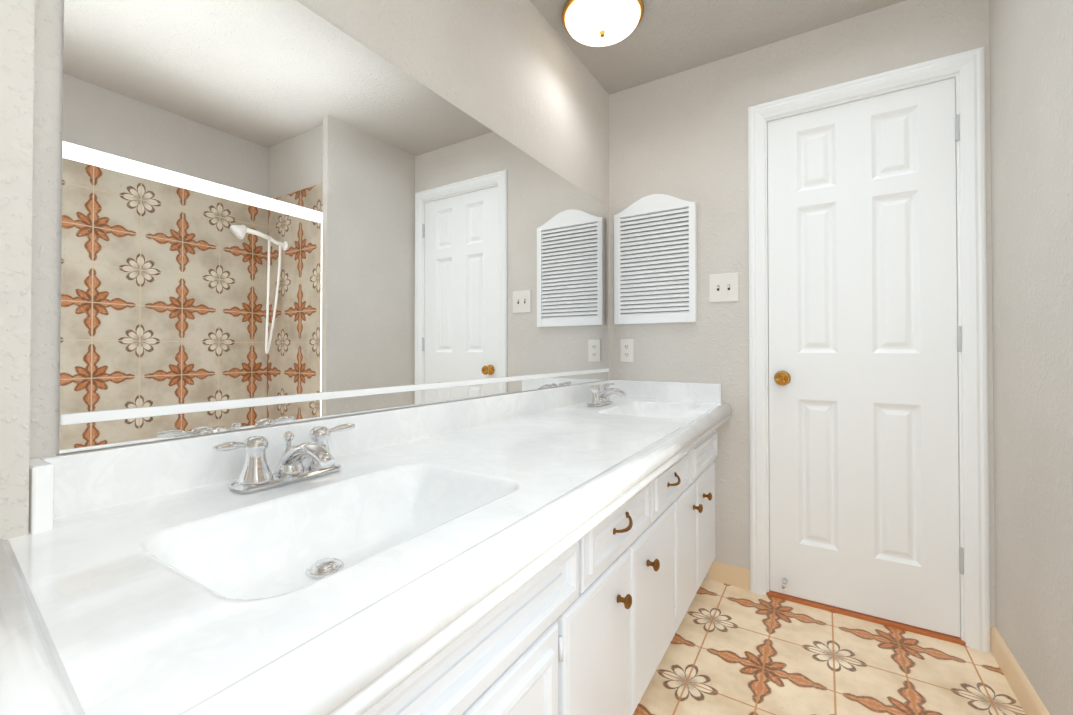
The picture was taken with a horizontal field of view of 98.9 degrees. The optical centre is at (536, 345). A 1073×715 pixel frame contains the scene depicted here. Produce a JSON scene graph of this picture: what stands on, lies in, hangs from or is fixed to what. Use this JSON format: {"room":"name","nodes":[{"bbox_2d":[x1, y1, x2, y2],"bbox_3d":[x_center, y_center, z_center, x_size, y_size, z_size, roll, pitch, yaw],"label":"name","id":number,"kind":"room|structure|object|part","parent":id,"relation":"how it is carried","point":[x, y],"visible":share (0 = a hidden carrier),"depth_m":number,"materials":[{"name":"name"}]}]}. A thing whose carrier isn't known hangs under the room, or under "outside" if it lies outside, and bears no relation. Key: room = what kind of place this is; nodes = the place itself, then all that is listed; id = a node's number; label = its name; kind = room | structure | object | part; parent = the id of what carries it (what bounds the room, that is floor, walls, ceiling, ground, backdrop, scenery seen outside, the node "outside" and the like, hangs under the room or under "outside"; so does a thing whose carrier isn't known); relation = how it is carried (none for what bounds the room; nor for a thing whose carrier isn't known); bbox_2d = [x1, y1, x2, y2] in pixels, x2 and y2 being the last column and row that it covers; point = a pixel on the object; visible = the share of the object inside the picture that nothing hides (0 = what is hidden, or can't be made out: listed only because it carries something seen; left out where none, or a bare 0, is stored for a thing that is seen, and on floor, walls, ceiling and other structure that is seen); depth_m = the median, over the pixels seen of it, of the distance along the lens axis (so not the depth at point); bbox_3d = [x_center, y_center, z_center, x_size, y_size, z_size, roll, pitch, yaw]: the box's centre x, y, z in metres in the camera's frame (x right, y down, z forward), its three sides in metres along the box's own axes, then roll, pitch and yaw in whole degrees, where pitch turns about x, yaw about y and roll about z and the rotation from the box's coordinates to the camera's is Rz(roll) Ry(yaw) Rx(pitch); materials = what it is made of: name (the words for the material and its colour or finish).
{"room":"bathroom","nodes":[
{"label":"bathroom","id":0,"kind":"room"},
{"bbox_2d":[0,0,34,539],"bbox_3d":[-1.148,-0.142,-0.021,0.170,2.400,1.570,0,-1,32],"label":"wall","id":1,"kind":"structure","parent":0,"point":[16,81],"depth_m":0.59,"materials":[{"name":"paint"}]},
{"bbox_2d":[29,0,609,458],"bbox_3d":[-0.179,-0.125,1.581,0.112,2.400,2.173,0,-1,32],"label":"mirror","id":2,"kind":"object","parent":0,"point":[274,212],"depth_m":0.98,"materials":[{"name":"clear glass"}]},
{"bbox_3d":[-0.159,0.116,1.510,0.006,0.016,1.998,0,-1,32],"label":"rail","id":3,"kind":"part","parent":2,"relation":"part of","materials":[{"name":"white paint"}]},
{"bbox_2d":[530,0,905,94],"bbox_3d":[0.498,-1.366,0.539,2.580,0.060,4.243,0,-1,32],"label":"ceiling","id":4,"kind":"structure","parent":0,"point":[664,38],"depth_m":1.92,"materials":[{"name":"paint"}]},
{"bbox_2d":[562,0,643,46],"bbox_3d":[0.259,-1.269,1.806,0.320,0.108,0.320,0,-1,32],"label":"ceiling light","id":5,"kind":"object","parent":4,"relation":"attached to","point":[598,23],"visible":0.98,"depth_m":1.76,"materials":[{"name":"white glass"}]},
{"bbox_2d":[609,0,959,578],"bbox_3d":[0.990,-0.120,2.072,1.374,2.400,0.100,0,-1,32],"label":"wall","id":6,"kind":"structure","parent":0,"point":[682,135],"depth_m":2.10,"materials":[{"name":"paint"}]},
{"bbox_2d":[620,339,633,361],"bbox_3d":[0.460,0.025,2.336,0.072,0.116,0.009,0,-1,32],"label":"electrical outlet","id":7,"kind":"object","parent":6,"relation":"attached to","point":[626,350],"visible":1,"depth_m":2.33,"materials":[{"name":"beige plastic"}]},
{"bbox_2d":[614,194,696,324],"bbox_3d":[0.576,-0.426,2.256,0.404,0.632,0.028,0,-1,32],"label":"upper cabinet","id":8,"kind":"object","parent":6,"relation":"attached to","point":[655,263],"visible":0.98,"depth_m":2.24,"materials":[{"name":"white paint"}]},
{"bbox_2d":[709,272,737,302],"bbox_3d":[0.852,-0.265,2.090,0.125,0.130,0.016,0,-1,32],"label":"double light switch","id":9,"kind":"object","parent":6,"relation":"attached to","point":[723,287],"visible":1,"depth_m":2.09,"materials":[{"name":"beige plastic"}]},
{"bbox_2d":[709,561,749,589],"bbox_3d":[0.873,1.035,2.080,0.175,0.090,0.013,0,-1,32],"label":"baseboard","id":10,"kind":"structure","parent":6,"relation":"attached to","point":[732,575],"depth_m":2.07,"materials":[{"name":"beige"}]},
{"bbox_2d":[768,78,959,636],"bbox_3d":[1.284,0.039,1.852,0.616,2.042,0.035,0,-1,32],"label":"door","id":11,"kind":"structure","parent":6,"relation":"in","point":[863,442],"depth_m":1.82,"materials":[{"name":"white paint"}]},
{"bbox_2d":[781,578,787,588],"bbox_3d":[1.044,1.004,1.934,0.024,0.024,0.063,0,-1,32],"label":"door stop","id":12,"kind":"object","parent":11,"relation":"attached to","point":[784,581],"visible":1,"depth_m":1.94,"materials":[{"name":"silver metal"}]},
{"bbox_2d":[748,47,990,652],"bbox_3d":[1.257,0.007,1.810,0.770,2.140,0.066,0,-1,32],"label":"door frame","id":13,"kind":"structure","parent":6,"relation":"in","point":[968,66],"depth_m":1.65,"materials":[{"name":"white paint"}]},
{"bbox_3d":[1.040,0.139,1.944,0.064,0.064,0.066,0,-1,32],"label":"knob","id":14,"kind":"part","parent":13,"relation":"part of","materials":[{"name":"gold metal"}]},
{"bbox_3d":[1.535,-0.009,1.664,0.012,1.664,0.016,0,-1,32],"label":"door hinges","id":15,"kind":"part","parent":13,"relation":"part of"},
{"bbox_2d":[633,578,1025,714],"bbox_3d":[0.498,1.094,0.513,2.580,0.060,4.243,0,-1,32],"label":"floor","id":16,"kind":"structure","parent":0,"point":[732,650],"depth_m":1.53,"materials":[{"name":"tile"}]},
{"bbox_2d":[0,380,731,714],"bbox_3d":[0.070,0.617,1.296,0.624,0.910,2.174,0,-1,32],"label":"bathroom vanity","id":17,"kind":"object","parent":16,"relation":"on","point":[548,551],"visible":1,"depth_m":0.69,"materials":[{"name":"white painted wood"},{"name":"cultured marble"},{"name":"antique brass"}]},
{"bbox_2d":[212,424,354,493],"bbox_3d":[-0.416,0.202,0.823,0.151,0.091,0.260,0,-1,32],"label":"faucet","id":18,"kind":"object","parent":17,"relation":"on","point":[320,474],"depth_m":0.81,"materials":[{"name":"silver metal"}]},
{"bbox_2d":[586,383,626,406],"bbox_3d":[0.321,0.215,2.002,0.151,0.091,0.260,0,-1,32],"label":"faucet","id":19,"kind":"object","parent":17,"relation":"on","point":[598,398],"depth_m":1.99,"materials":[{"name":"silver metal"}]},
{"bbox_2d":[766,590,965,645],"bbox_3d":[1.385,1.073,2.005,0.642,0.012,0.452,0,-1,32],"label":"threshold","id":20,"kind":"object","parent":16,"relation":"on","point":[899,625],"visible":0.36,"depth_m":1.80,"materials":[{"name":"brown wood"}]},
{"bbox_2d":[959,0,995,629],"bbox_3d":[1.606,-0.124,1.687,0.079,2.400,0.100,0,-1,32],"label":"wall","id":21,"kind":"structure","parent":0,"point":[974,22],"depth_m":1.63,"materials":[{"name":"paint"}]},
{"bbox_2d":[989,0,1072,714],"bbox_3d":[1.830,-0.129,1.191,0.827,2.400,0.703,0,-1,32],"label":"wall","id":22,"kind":"structure","parent":0,"point":[1033,511],"depth_m":1.31,"materials":[{"name":"paint"}]},
{"bbox_2d":[990,626,1049,714],"bbox_3d":[1.431,1.027,1.335,0.013,0.090,0.656,0,-1,32],"label":"baseboard","id":23,"kind":"structure","parent":22,"relation":"attached to","point":[1026,695],"depth_m":1.41,"materials":[{"name":"beige"}]}
]}

